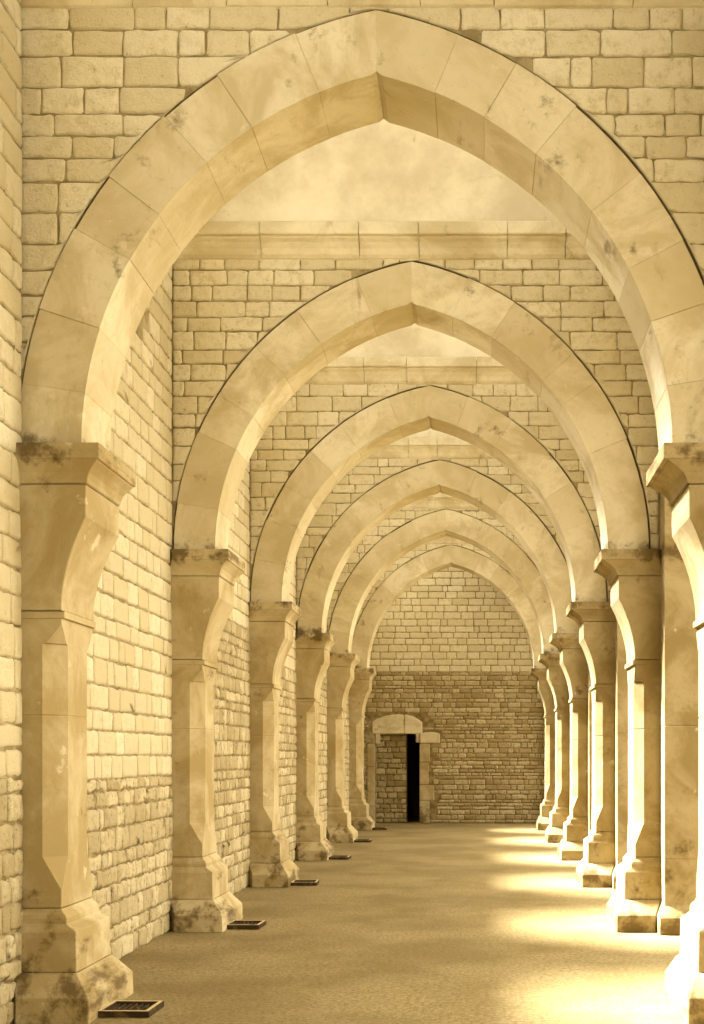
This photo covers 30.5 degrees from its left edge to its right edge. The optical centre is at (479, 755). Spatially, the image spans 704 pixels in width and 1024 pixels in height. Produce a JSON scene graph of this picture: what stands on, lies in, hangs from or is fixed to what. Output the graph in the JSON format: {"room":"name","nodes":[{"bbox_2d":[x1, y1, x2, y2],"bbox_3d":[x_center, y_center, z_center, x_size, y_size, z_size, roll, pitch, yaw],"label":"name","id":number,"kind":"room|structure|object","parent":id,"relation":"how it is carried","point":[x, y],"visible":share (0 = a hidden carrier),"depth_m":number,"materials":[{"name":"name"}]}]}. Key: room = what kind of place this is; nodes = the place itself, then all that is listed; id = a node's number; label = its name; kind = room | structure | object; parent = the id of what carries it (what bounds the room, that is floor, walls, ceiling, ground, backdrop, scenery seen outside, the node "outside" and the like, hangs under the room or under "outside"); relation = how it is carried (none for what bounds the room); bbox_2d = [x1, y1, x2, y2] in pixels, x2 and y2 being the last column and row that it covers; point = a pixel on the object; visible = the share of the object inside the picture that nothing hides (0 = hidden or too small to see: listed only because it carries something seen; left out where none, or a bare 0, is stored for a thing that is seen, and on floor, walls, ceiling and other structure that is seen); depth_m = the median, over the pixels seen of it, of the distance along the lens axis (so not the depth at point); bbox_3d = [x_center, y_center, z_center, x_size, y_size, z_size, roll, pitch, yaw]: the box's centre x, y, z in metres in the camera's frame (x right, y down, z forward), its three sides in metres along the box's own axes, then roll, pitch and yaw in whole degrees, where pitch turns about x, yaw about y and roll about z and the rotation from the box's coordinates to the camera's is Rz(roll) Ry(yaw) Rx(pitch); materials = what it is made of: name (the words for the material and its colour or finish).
{"room":"arched stone corridor","nodes":[
{"label":"arched stone corridor","id":0,"kind":"room"},
{"bbox_2d":[0,0,348,1023],"bbox_3d":[-3.094,-4.270,14.300,0.512,12.000,34.600,0,0,0],"label":"wall","id":1,"kind":"structure","parent":0,"point":[130,791],"depth_m":10.57,"materials":[{"name":"stone"}]},
{"bbox_2d":[11,817,687,1023],"bbox_3d":[4.250,1.633,14.000,15.500,0.006,40.000,0,0,0],"label":"floor","id":2,"kind":"structure","parent":0,"point":[423,923],"depth_m":10.88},
{"bbox_2d":[12,442,135,1023],"bbox_3d":[-2.624,-0.149,8.274,0.562,3.558,1.010,0,0,0],"label":"wall pier","id":3,"kind":"object","parent":2,"relation":"on","point":[71,493],"visible":0.84,"depth_m":7.96,"materials":[{"name":"stone"}]},
{"bbox_2d":[98,1000,163,1017],"bbox_3d":[-2.223,1.609,8.128,0.330,0.040,0.350,0,0,1],"label":"floor grate","id":4,"kind":"object","parent":2,"relation":"on","point":[116,1008],"visible":1,"depth_m":8.09,"materials":[{"name":"metal"}]},
{"bbox_2d":[169,549,244,931],"bbox_3d":[-2.624,-0.149,12.313,0.562,3.558,1.010,0,0,0],"label":"wall pier","id":5,"kind":"object","parent":2,"relation":"on","point":[202,583],"visible":1,"depth_m":12.00,"materials":[{"name":"stone"}]},
{"bbox_2d":[227,920,265,928],"bbox_3d":[-2.237,1.609,12.185,0.330,0.040,0.350,0,0,2],"label":"floor grate","id":6,"kind":"object","parent":2,"relation":"on","point":[235,924],"visible":1,"depth_m":12.15,"materials":[{"name":"metal"}]},
{"bbox_2d":[248,601,301,886],"bbox_3d":[-2.624,-0.149,16.354,0.562,3.558,1.010,0,0,0],"label":"wall pier","id":7,"kind":"object","parent":2,"relation":"on","point":[271,624],"visible":1,"depth_m":16.04,"materials":[{"name":"stone"}]},
{"bbox_2d":[291,880,318,885],"bbox_3d":[-2.223,1.609,16.230,0.330,0.040,0.350,0,0,-3],"label":"floor grate","id":8,"kind":"object","parent":2,"relation":"on","point":[294,882],"visible":1,"depth_m":16.06,"materials":[{"name":"metal"}]},
{"bbox_2d":[295,633,335,860],"bbox_3d":[-2.624,-0.149,20.393,0.562,3.558,1.010,0,0,0],"label":"wall pier","id":9,"kind":"object","parent":2,"relation":"on","point":[312,659],"visible":1,"depth_m":20.08,"materials":[{"name":"stone"}]},
{"bbox_2d":[329,855,350,859],"bbox_3d":[-2.231,1.609,20.262,0.330,0.040,0.350,0,0,2],"label":"floor grate","id":10,"kind":"object","parent":2,"relation":"on","point":[332,857],"visible":1,"depth_m":20.09,"materials":[{"name":"metal"}]},
{"bbox_2d":[326,653,359,842],"bbox_3d":[-2.624,-0.149,24.433,0.562,3.558,1.010,0,0,0],"label":"wall pier","id":11,"kind":"object","parent":2,"relation":"on","point":[340,671],"visible":0.94,"depth_m":24.12,"materials":[{"name":"stone"}]},
{"bbox_2d":[348,668,375,829],"bbox_3d":[-2.624,-0.149,28.474,0.562,3.558,1.010,0,0,0],"label":"wall pier","id":12,"kind":"object","parent":2,"relation":"on","point":[360,690],"visible":0.88,"depth_m":28.16,"materials":[{"name":"stone"}]},
{"bbox_2d":[354,839,371,841],"bbox_3d":[-2.233,1.609,24.271,0.330,0.040,0.350,0,0,1],"label":"floor grate","id":13,"kind":"object","parent":2,"relation":"on","point":[355,840],"visible":1,"depth_m":24.10,"materials":[{"name":"metal"}]},
{"bbox_2d":[372,827,386,829],"bbox_3d":[-2.230,1.609,28.318,0.330,0.040,0.350,0,0,-1],"label":"floor grate","id":14,"kind":"object","parent":2,"relation":"on","point":[373,828],"visible":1,"depth_m":28.14,"materials":[{"name":"metal"}]},
{"bbox_2d":[530,668,554,829],"bbox_3d":[1.962,-0.518,28.474,1.665,4.297,1.390,0,0,0],"label":"pier","id":15,"kind":"object","parent":2,"relation":"on","point":[543,687],"visible":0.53,"depth_m":28.16,"materials":[{"name":"stone"}]},
{"bbox_2d":[351,545,545,667],"bbox_3d":[-0.648,-3.295,28.474,4.475,2.729,0.598,0,0,0],"label":"pointed arch","id":16,"kind":"object","parent":15,"relation":"on","point":[408,574],"visible":0.88,"depth_m":28.18,"materials":[{"name":"beige stone"}]},
{"bbox_2d":[538,653,569,842],"bbox_3d":[1.962,-0.518,24.433,1.665,4.297,1.390,0,0,0],"label":"pier","id":17,"kind":"object","parent":2,"relation":"on","point":[556,679],"visible":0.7,"depth_m":24.12,"materials":[{"name":"stone"}]},
{"bbox_2d":[329,509,559,652],"bbox_3d":[-0.649,-3.297,24.433,4.472,2.733,0.599,0,0,0],"label":"pointed arch","id":18,"kind":"object","parent":17,"relation":"on","point":[424,529],"visible":0.87,"depth_m":24.14,"materials":[{"name":"beige stone"}]},
{"bbox_2d":[549,633,591,860],"bbox_3d":[1.962,-0.518,20.393,1.665,4.297,1.390,0,0,0],"label":"pier","id":19,"kind":"object","parent":2,"relation":"on","point":[573,662],"visible":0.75,"depth_m":20.07,"materials":[{"name":"stone"}]},
{"bbox_2d":[297,460,578,632],"bbox_3d":[-0.641,-3.296,20.393,4.470,2.732,0.599,0,0,0],"label":"pointed arch","id":20,"kind":"object","parent":19,"relation":"on","point":[411,485],"visible":0.95,"depth_m":20.09,"materials":[{"name":"beige stone"}]},
{"bbox_2d":[566,601,627,888],"bbox_3d":[1.962,-0.518,16.354,1.665,4.297,1.390,0,0,0],"label":"pier","id":21,"kind":"object","parent":2,"relation":"on","point":[601,640],"visible":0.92,"depth_m":16.00,"materials":[{"name":"stone"}]},
{"bbox_2d":[251,386,606,600],"bbox_3d":[-0.646,-3.295,16.354,4.477,2.728,0.599,0,0,0],"label":"pointed arch","id":22,"kind":"object","parent":21,"relation":"on","point":[390,420],"visible":0.97,"depth_m":16.06,"materials":[{"name":"beige stone"}]},
{"bbox_2d":[593,494,698,934],"bbox_3d":[1.962,-0.518,12.313,1.665,4.297,1.390,0,0,0],"label":"pier","id":23,"kind":"object","parent":2,"relation":"on","point":[653,605],"visible":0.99,"depth_m":11.86,"materials":[{"name":"stone"}]},
{"bbox_2d":[174,262,648,548],"bbox_3d":[-0.646,-3.292,12.313,4.474,2.723,0.599,0,0,0],"label":"pointed arch","id":24,"kind":"object","parent":23,"relation":"on","point":[359,310],"visible":0.95,"depth_m":12.02,"materials":[{"name":"beige stone"}]},
{"bbox_2d":[646,442,703,1023],"bbox_3d":[1.962,-0.518,8.274,1.665,4.297,1.390,0,0,0],"label":"pier","id":25,"kind":"object","parent":2,"relation":"on","point":[676,472],"visible":1,"depth_m":8.18,"materials":[{"name":"stone"}]},
{"bbox_2d":[21,10,703,450],"bbox_3d":[-0.646,-3.296,8.273,4.483,2.731,0.599,0,0,0],"label":"pointed arch","id":26,"kind":"object","parent":25,"relation":"on","point":[298,92],"visible":0.97,"depth_m":7.98,"materials":[{"name":"beige stone"}]},
{"bbox_2d":[16,0,703,389],"bbox_3d":[-0.656,-4.450,8.272,4.697,5.040,0.590,0,0,0],"label":"wall","id":27,"kind":"structure","parent":0,"point":[95,81],"depth_m":7.98,"materials":[{"name":"stone"}]},
{"bbox_2d":[19,0,703,9],"bbox_3d":[-0.555,-4.828,7.912,4.693,0.321,0.159,0,0,0],"label":"crown molding","id":28,"kind":"structure","parent":27,"relation":"attached to","point":[499,4],"depth_m":7.96,"materials":[{"name":"stone"}]},
{"bbox_2d":[209,119,558,222],"bbox_3d":[-0.677,-7.333,10.293,5.355,4.707,3.893,0,0,0],"label":"ceiling","id":29,"kind":"structure","parent":0,"point":[383,170],"depth_m":12.01,"materials":[{"name":"paint"}]},
{"bbox_2d":[339,323,489,359],"bbox_3d":[-0.677,-7.333,14.334,5.355,4.707,3.893,0,0,0],"label":"ceiling","id":30,"kind":"structure","parent":0,"point":[414,340],"depth_m":16.06,"materials":[{"name":"paint"}]},
{"bbox_2d":[172,248,659,548],"bbox_3d":[-0.656,-4.450,12.312,4.697,5.040,0.590,0,0,0],"label":"wall","id":31,"kind":"structure","parent":0,"point":[222,310],"depth_m":12.02,"materials":[{"name":"stone"}]},
{"bbox_2d":[177,221,591,260],"bbox_3d":[-0.586,-4.827,11.952,4.632,0.320,0.160,0,0,0],"label":"crown molding","id":32,"kind":"structure","parent":31,"relation":"attached to","point":[223,240],"depth_m":11.94,"materials":[{"name":"stone"}]},
{"bbox_2d":[249,360,610,600],"bbox_3d":[-0.656,-4.450,16.352,4.697,5.040,0.590,0,0,0],"label":"wall","id":33,"kind":"structure","parent":0,"point":[313,412],"depth_m":16.06,"materials":[{"name":"stone"}]},
{"bbox_2d":[305,357,524,384],"bbox_3d":[-0.607,-4.826,15.994,4.591,0.320,0.157,0,0,0],"label":"crown molding","id":34,"kind":"structure","parent":33,"relation":"attached to","point":[342,370],"depth_m":15.98,"materials":[{"name":"stone"}]},
{"bbox_2d":[296,448,566,632],"bbox_3d":[-0.656,-4.450,20.392,4.697,5.040,0.590,0,0,0],"label":"wall","id":35,"kind":"structure","parent":0,"point":[368,473],"depth_m":20.10,"materials":[{"name":"stone"}]},
{"bbox_2d":[366,437,494,459],"bbox_3d":[-0.585,-4.828,20.033,4.633,0.322,0.158,0,0,0],"label":"crown molding","id":36,"kind":"structure","parent":35,"relation":"attached to","point":[411,447],"depth_m":20.03,"materials":[{"name":"stone"}]},
{"bbox_2d":[407,428,456,437],"bbox_3d":[-0.677,-7.333,18.373,5.355,4.707,3.893,0,0,0],"label":"ceiling","id":37,"kind":"structure","parent":0,"point":[430,432],"depth_m":20.10,"materials":[{"name":"paint"}]},
{"bbox_2d":[327,508,537,632],"bbox_3d":[-0.656,-4.450,24.432,4.697,5.040,0.590,0,0,0],"label":"wall","id":38,"kind":"structure","parent":0,"point":[401,517],"depth_m":24.14,"materials":[{"name":"stone"}]},
{"bbox_2d":[401,492,479,508],"bbox_3d":[-0.607,-4.826,24.072,4.591,0.321,0.160,0,0,0],"label":"crown molding","id":39,"kind":"structure","parent":38,"relation":"attached to","point":[437,501],"depth_m":24.09,"materials":[{"name":"stone"}]},
{"bbox_2d":[353,544,513,634],"bbox_3d":[-0.656,-4.450,28.472,4.697,5.040,0.590,0,0,0],"label":"wall","id":40,"kind":"structure","parent":0,"point":[423,548],"depth_m":28.18,"materials":[{"name":"stone"}]},
{"bbox_2d":[425,535,468,543],"bbox_3d":[-0.517,-4.828,28.112,4.769,0.321,0.160,0,0,0],"label":"crown molding","id":41,"kind":"structure","parent":40,"relation":"attached to","point":[443,540],"depth_m":28.14,"materials":[{"name":"stone"}]},
{"bbox_2d":[364,566,544,822],"bbox_3d":[-0.075,-4.270,31.319,6.550,12.000,0.662,0,0,0],"label":"wall","id":42,"kind":"structure","parent":0,"point":[451,654],"depth_m":31.00,"materials":[{"name":"stone"}]},
{"bbox_2d":[367,714,439,822],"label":"door","id":43,"kind":"structure","parent":42,"relation":"in","point":[396,735],"depth_m":31.33,"materials":[{"name":"stone"}]}
]}

